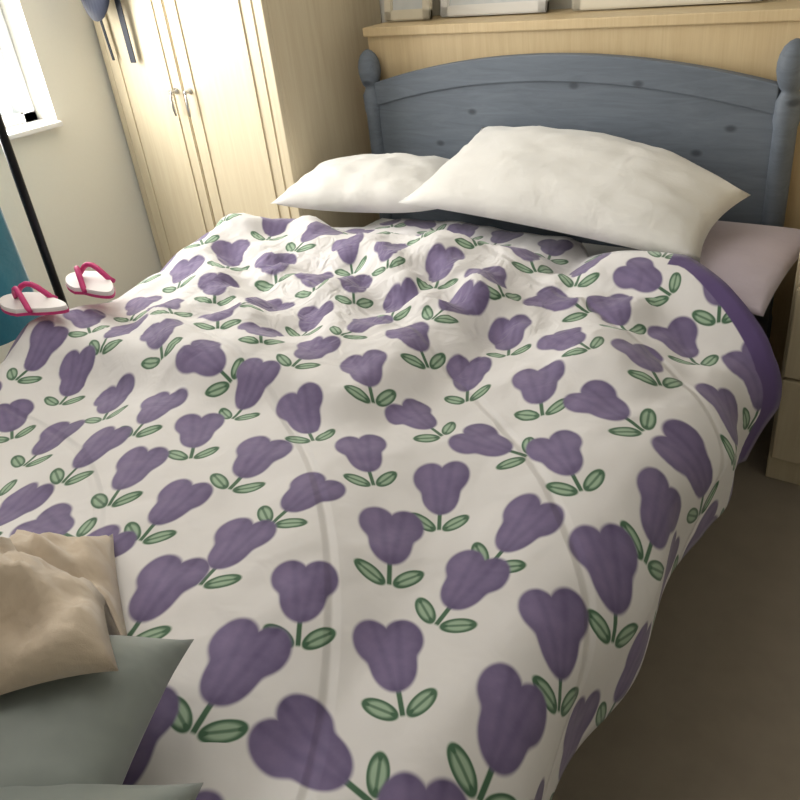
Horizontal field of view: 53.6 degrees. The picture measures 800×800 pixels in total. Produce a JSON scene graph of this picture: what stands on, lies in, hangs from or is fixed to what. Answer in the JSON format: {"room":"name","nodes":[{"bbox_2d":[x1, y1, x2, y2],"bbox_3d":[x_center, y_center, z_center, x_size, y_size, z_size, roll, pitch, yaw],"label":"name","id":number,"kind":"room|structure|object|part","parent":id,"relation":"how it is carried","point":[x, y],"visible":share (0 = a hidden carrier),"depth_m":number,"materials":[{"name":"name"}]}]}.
{"room":"bedroom","nodes":[
{"label":"bedroom","id":0,"kind":"room"},
{"bbox_2d":[0,0,161,363],"bbox_3d":[-2.391,-0.603,1.979,0.280,2.400,4.920,16,37,34],"label":"wall","id":1,"kind":"structure","parent":0,"point":[79,175],"depth_m":3.15,"materials":[{"name":"beige paint"}]},
{"bbox_2d":[0,6,37,127],"bbox_3d":[-1.853,-1.323,2.513,0.070,1.130,1.130,16,37,34],"label":"window","id":2,"kind":"structure","parent":1,"relation":"in","point":[11,74],"depth_m":3.05,"materials":[{"name":"white plastic"}]},
{"bbox_2d":[6,120,62,139],"bbox_3d":[-1.695,-0.823,2.727,0.168,0.020,1.126,16,37,34],"label":"window sill","id":3,"kind":"structure","parent":1,"relation":"attached to","point":[36,126],"depth_m":3.00,"materials":[{"name":"white plastic"}]},
{"bbox_2d":[379,0,571,22],"bbox_3d":[0.919,-1.262,2.373,4.500,2.400,0.100,16,37,34],"label":"wall","id":4,"kind":"structure","parent":0,"point":[553,4],"depth_m":2.87,"materials":[{"name":"beige paint"}]},
{"bbox_2d":[552,414,799,799],"bbox_3d":[-0.418,0.958,1.334,4.500,0.050,5.120,16,37,34],"label":"floor","id":5,"kind":"structure","parent":0,"point":[711,710],"depth_m":1.67,"materials":[{"name":"beige carpet"}]},
{"bbox_2d":[0,113,68,307],"bbox_3d":[-1.539,-0.238,1.935,0.524,1.633,1.464,16,37,34],"label":"rail","id":6,"kind":"object","parent":5,"relation":"on","point":[5,142],"visible":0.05,"depth_m":2.39,"materials":[{"name":"black metal"}]},
{"bbox_2d":[0,208,43,345],"bbox_3d":[-1.340,-0.639,2.065,0.159,1.143,0.493,16,37,34],"label":"shirt","id":7,"kind":"object","parent":6,"relation":"hanging from","point":[13,272],"visible":0.65,"depth_m":2.35,"materials":[{"name":"teal fabric"}]},
{"bbox_2d":[81,0,381,268],"bbox_3d":[-0.662,-1.331,3.049,0.955,2.180,0.785,16,37,34],"label":"wardrobe","id":8,"kind":"object","parent":5,"relation":"on","point":[223,106],"depth_m":2.92,"materials":[{"name":"beige wood"}]},
{"bbox_3d":[-1.149,-1.485,2.863,0.205,0.221,0.112,16,37,34],"label":"baseball cap","id":9,"kind":"part","parent":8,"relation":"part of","materials":[{"name":"blue fabric"}]},
{"bbox_2d":[100,0,135,62],"bbox_3d":[-1.131,-1.725,2.803,0.228,0.995,0.010,16,37,34],"label":"belt","id":10,"kind":"object","parent":8,"relation":"attached to","point":[117,2],"visible":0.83,"depth_m":2.97,"materials":[{"name":"grey"}]},
{"bbox_3d":[-0.983,-1.292,3.032,0.406,2.020,0.027,16,37,34],"label":"door","id":11,"kind":"part","parent":8,"relation":"part of","materials":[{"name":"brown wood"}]},
{"bbox_3d":[-0.849,-1.125,2.992,0.024,0.098,0.036,16,37,34],"label":"handle","id":12,"kind":"part","parent":8,"relation":"part of","materials":[{"name":"silver metal"}]},
{"bbox_3d":[-0.785,-1.107,2.948,0.024,0.098,0.036,16,37,34],"label":"handle","id":13,"kind":"part","parent":8,"relation":"part of","materials":[{"name":"silver metal"}]},
{"bbox_3d":[-0.636,-1.195,2.794,0.441,2.020,0.027,16,37,34],"label":"door","id":14,"kind":"part","parent":8,"relation":"part of","materials":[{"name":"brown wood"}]},
{"bbox_2d":[358,38,799,339],"bbox_3d":[-0.193,-0.057,1.883,1.480,1.080,2.460,16,37,34],"label":"double bed","id":15,"kind":"object","parent":5,"relation":"on","point":[740,128],"visible":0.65,"depth_m":2.35,"materials":[{"name":"blue paint"}]},
{"bbox_2d":[270,153,449,212],"bbox_3d":[-0.082,-0.738,2.671,0.620,0.157,0.380,8,34,24],"label":"pillow","id":16,"kind":"object","parent":15,"relation":"on","point":[362,183],"visible":0.77,"depth_m":2.57,"materials":[{"name":"white fabric"}]},
{"bbox_3d":[-0.057,-0.770,3.057,0.080,1.080,0.080,16,37,34],"label":"headboard post","id":17,"kind":"part","parent":15,"relation":"part of","materials":[{"name":"blue paint"}]},
{"bbox_2d":[0,213,781,799],"bbox_3d":[-0.316,0.222,1.787,1.833,0.698,2.286,16,37,34],"label":"duvet","id":18,"kind":"object","parent":15,"relation":"on","point":[418,503],"visible":0.93,"depth_m":1.46,"materials":[{"name":"fabric"}]},
{"bbox_2d":[0,281,69,316],"bbox_3d":[-0.968,-0.271,2.072,0.252,0.065,0.110,10,35,27],"label":"flip flop","id":19,"kind":"object","parent":18,"relation":"on","point":[42,302],"visible":1,"depth_m":2.06,"materials":[{"name":"white rubber"}]},
{"bbox_2d":[0,529,126,694],"bbox_3d":[-0.560,0.255,1.024,0.340,0.322,0.480,-18,32,-17],"label":"blanket","id":20,"kind":"object","parent":18,"relation":"on","point":[60,600],"visible":0.97,"depth_m":0.90,"materials":[{"name":"beige fabric"}]},
{"bbox_2d":[65,262,115,298],"bbox_3d":[-0.847,-0.338,2.166,0.109,0.065,0.252,-30,38,-34],"label":"flip flop","id":21,"kind":"object","parent":18,"relation":"on","point":[98,283],"visible":1,"depth_m":2.15,"materials":[{"name":"white rubber"}]},
{"bbox_2d":[0,635,193,786],"bbox_3d":[-0.474,0.384,0.902,0.400,0.144,0.300,-2,31,9],"label":"cushion","id":22,"kind":"object","parent":18,"relation":"on","point":[86,728],"visible":0.77,"depth_m":0.85,"materials":[{"name":"grey fabric"}]},
{"bbox_2d":[0,783,202,799],"bbox_3d":[-0.413,0.482,0.715,0.400,0.140,0.299,-2,31,9],"label":"cushion","id":23,"kind":"object","parent":18,"relation":"on","point":[190,791],"visible":0.96,"depth_m":0.78,"materials":[{"name":"grey fabric"}]},
{"bbox_3d":[-0.189,0.072,1.941,1.420,0.200,2.360,16,37,34],"label":"mattress","id":24,"kind":"part","parent":15,"relation":"part of","materials":[{"name":"white fabric"}]},
{"bbox_3d":[0.489,-0.742,2.595,1.350,0.580,0.018,16,37,34],"label":"headboard panel","id":25,"kind":"part","parent":15,"relation":"part of","materials":[{"name":"blue paint"}]},
{"bbox_3d":[0.458,-0.985,2.450,1.350,0.161,0.034,16,37,34],"label":"headboard rail","id":26,"kind":"part","parent":15,"relation":"part of","materials":[{"name":"blue paint"}]},
{"bbox_2d":[636,221,799,315],"bbox_3d":[0.809,-0.372,2.069,0.420,0.079,0.575,16,37,34],"label":"pillow","id":27,"kind":"object","parent":15,"relation":"on","point":[753,260],"visible":0.41,"depth_m":1.97,"materials":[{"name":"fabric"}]},
{"bbox_2d":[398,126,749,262],"bbox_3d":[0.487,-0.631,2.248,0.939,0.209,0.454,19,40,37],"label":"pillow","id":28,"kind":"object","parent":27,"relation":"on","point":[603,187],"visible":0.99,"depth_m":2.12,"materials":[{"name":"white fabric"}]},
{"bbox_3d":[0.389,0.315,1.585,0.030,0.180,2.400,16,37,34],"label":"rail","id":29,"kind":"part","parent":15,"relation":"part of","materials":[{"name":"black paint"}]},
{"bbox_3d":[1.067,-0.456,2.283,0.080,1.080,0.080,16,37,34],"label":"headboard post","id":30,"kind":"part","parent":15,"relation":"part of","materials":[{"name":"blue paint"}]},
{"bbox_2d":[363,0,799,373],"bbox_3d":[0.640,-0.706,2.733,1.585,1.145,0.259,16,37,34],"label":"shelf unit","id":31,"kind":"object","parent":5,"relation":"on","point":[749,38],"visible":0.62,"depth_m":2.33,"materials":[{"name":"brown wood"}]},
{"bbox_2d":[384,0,431,21],"bbox_3d":[0.026,-1.462,2.751,0.200,0.259,0.057,16,37,34],"label":"picture frame","id":32,"kind":"object","parent":31,"relation":"on","point":[395,10],"visible":1,"depth_m":2.79,"materials":[{"name":"beige"}]},
{"bbox_2d":[393,0,421,9],"bbox_3d":[0.028,-1.461,2.753,0.130,0.190,0.008,16,29,34],"label":"picture","id":33,"kind":"object","parent":32,"relation":"attached to","point":[397,4],"depth_m":2.78},
{"bbox_2d":[440,0,548,16],"bbox_3d":[0.304,-1.528,2.548,0.410,0.516,0.096,16,37,34],"label":"picture frame","id":34,"kind":"object","parent":31,"relation":"on","point":[448,8],"visible":1,"depth_m":2.64,"materials":[{"name":"white"}]},
{"bbox_2d":[450,0,534,5],"bbox_3d":[0.305,-1.527,2.551,0.340,0.450,0.008,16,29,34],"label":"picture","id":35,"kind":"object","parent":34,"relation":"attached to","point":[452,2],"depth_m":2.63},
{"bbox_3d":[0.579,-1.183,2.451,1.585,0.030,0.259,16,37,34],"label":"shelf","id":36,"kind":"part","parent":31,"relation":"part of","materials":[{"name":"brown wood"}]},
{"bbox_2d":[572,0,762,10],"bbox_3d":[0.766,-1.367,2.245,0.570,0.447,0.086,16,37,34],"label":"picture frame","id":37,"kind":"object","parent":31,"relation":"on","point":[577,5],"visible":1,"depth_m":2.37,"materials":[{"name":"beige"}]},
{"bbox_2d":[765,253,799,484],"bbox_3d":[1.366,-0.357,1.988,0.559,1.145,0.720,16,37,34],"label":"nightstand","id":38,"kind":"object","parent":5,"relation":"on","point":[783,463],"visible":1,"depth_m":2.08,"materials":[{"name":"brown wood"}]},
{"bbox_3d":[1.218,0.108,1.964,0.531,0.246,0.020,16,37,34],"label":"drawer","id":39,"kind":"part","parent":38,"relation":"part of","materials":[{"name":"brown wood"}]},
{"bbox_3d":[1.190,-0.109,1.835,0.531,0.246,0.020,16,37,34],"label":"drawer","id":40,"kind":"part","parent":38,"relation":"part of","materials":[{"name":"brown wood"}]},
{"label":"outside","id":41,"kind":"structure","parent":0,"visible":0},
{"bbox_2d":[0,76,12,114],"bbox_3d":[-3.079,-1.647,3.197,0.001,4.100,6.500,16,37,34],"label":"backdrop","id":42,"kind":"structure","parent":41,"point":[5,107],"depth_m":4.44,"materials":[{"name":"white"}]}
]}

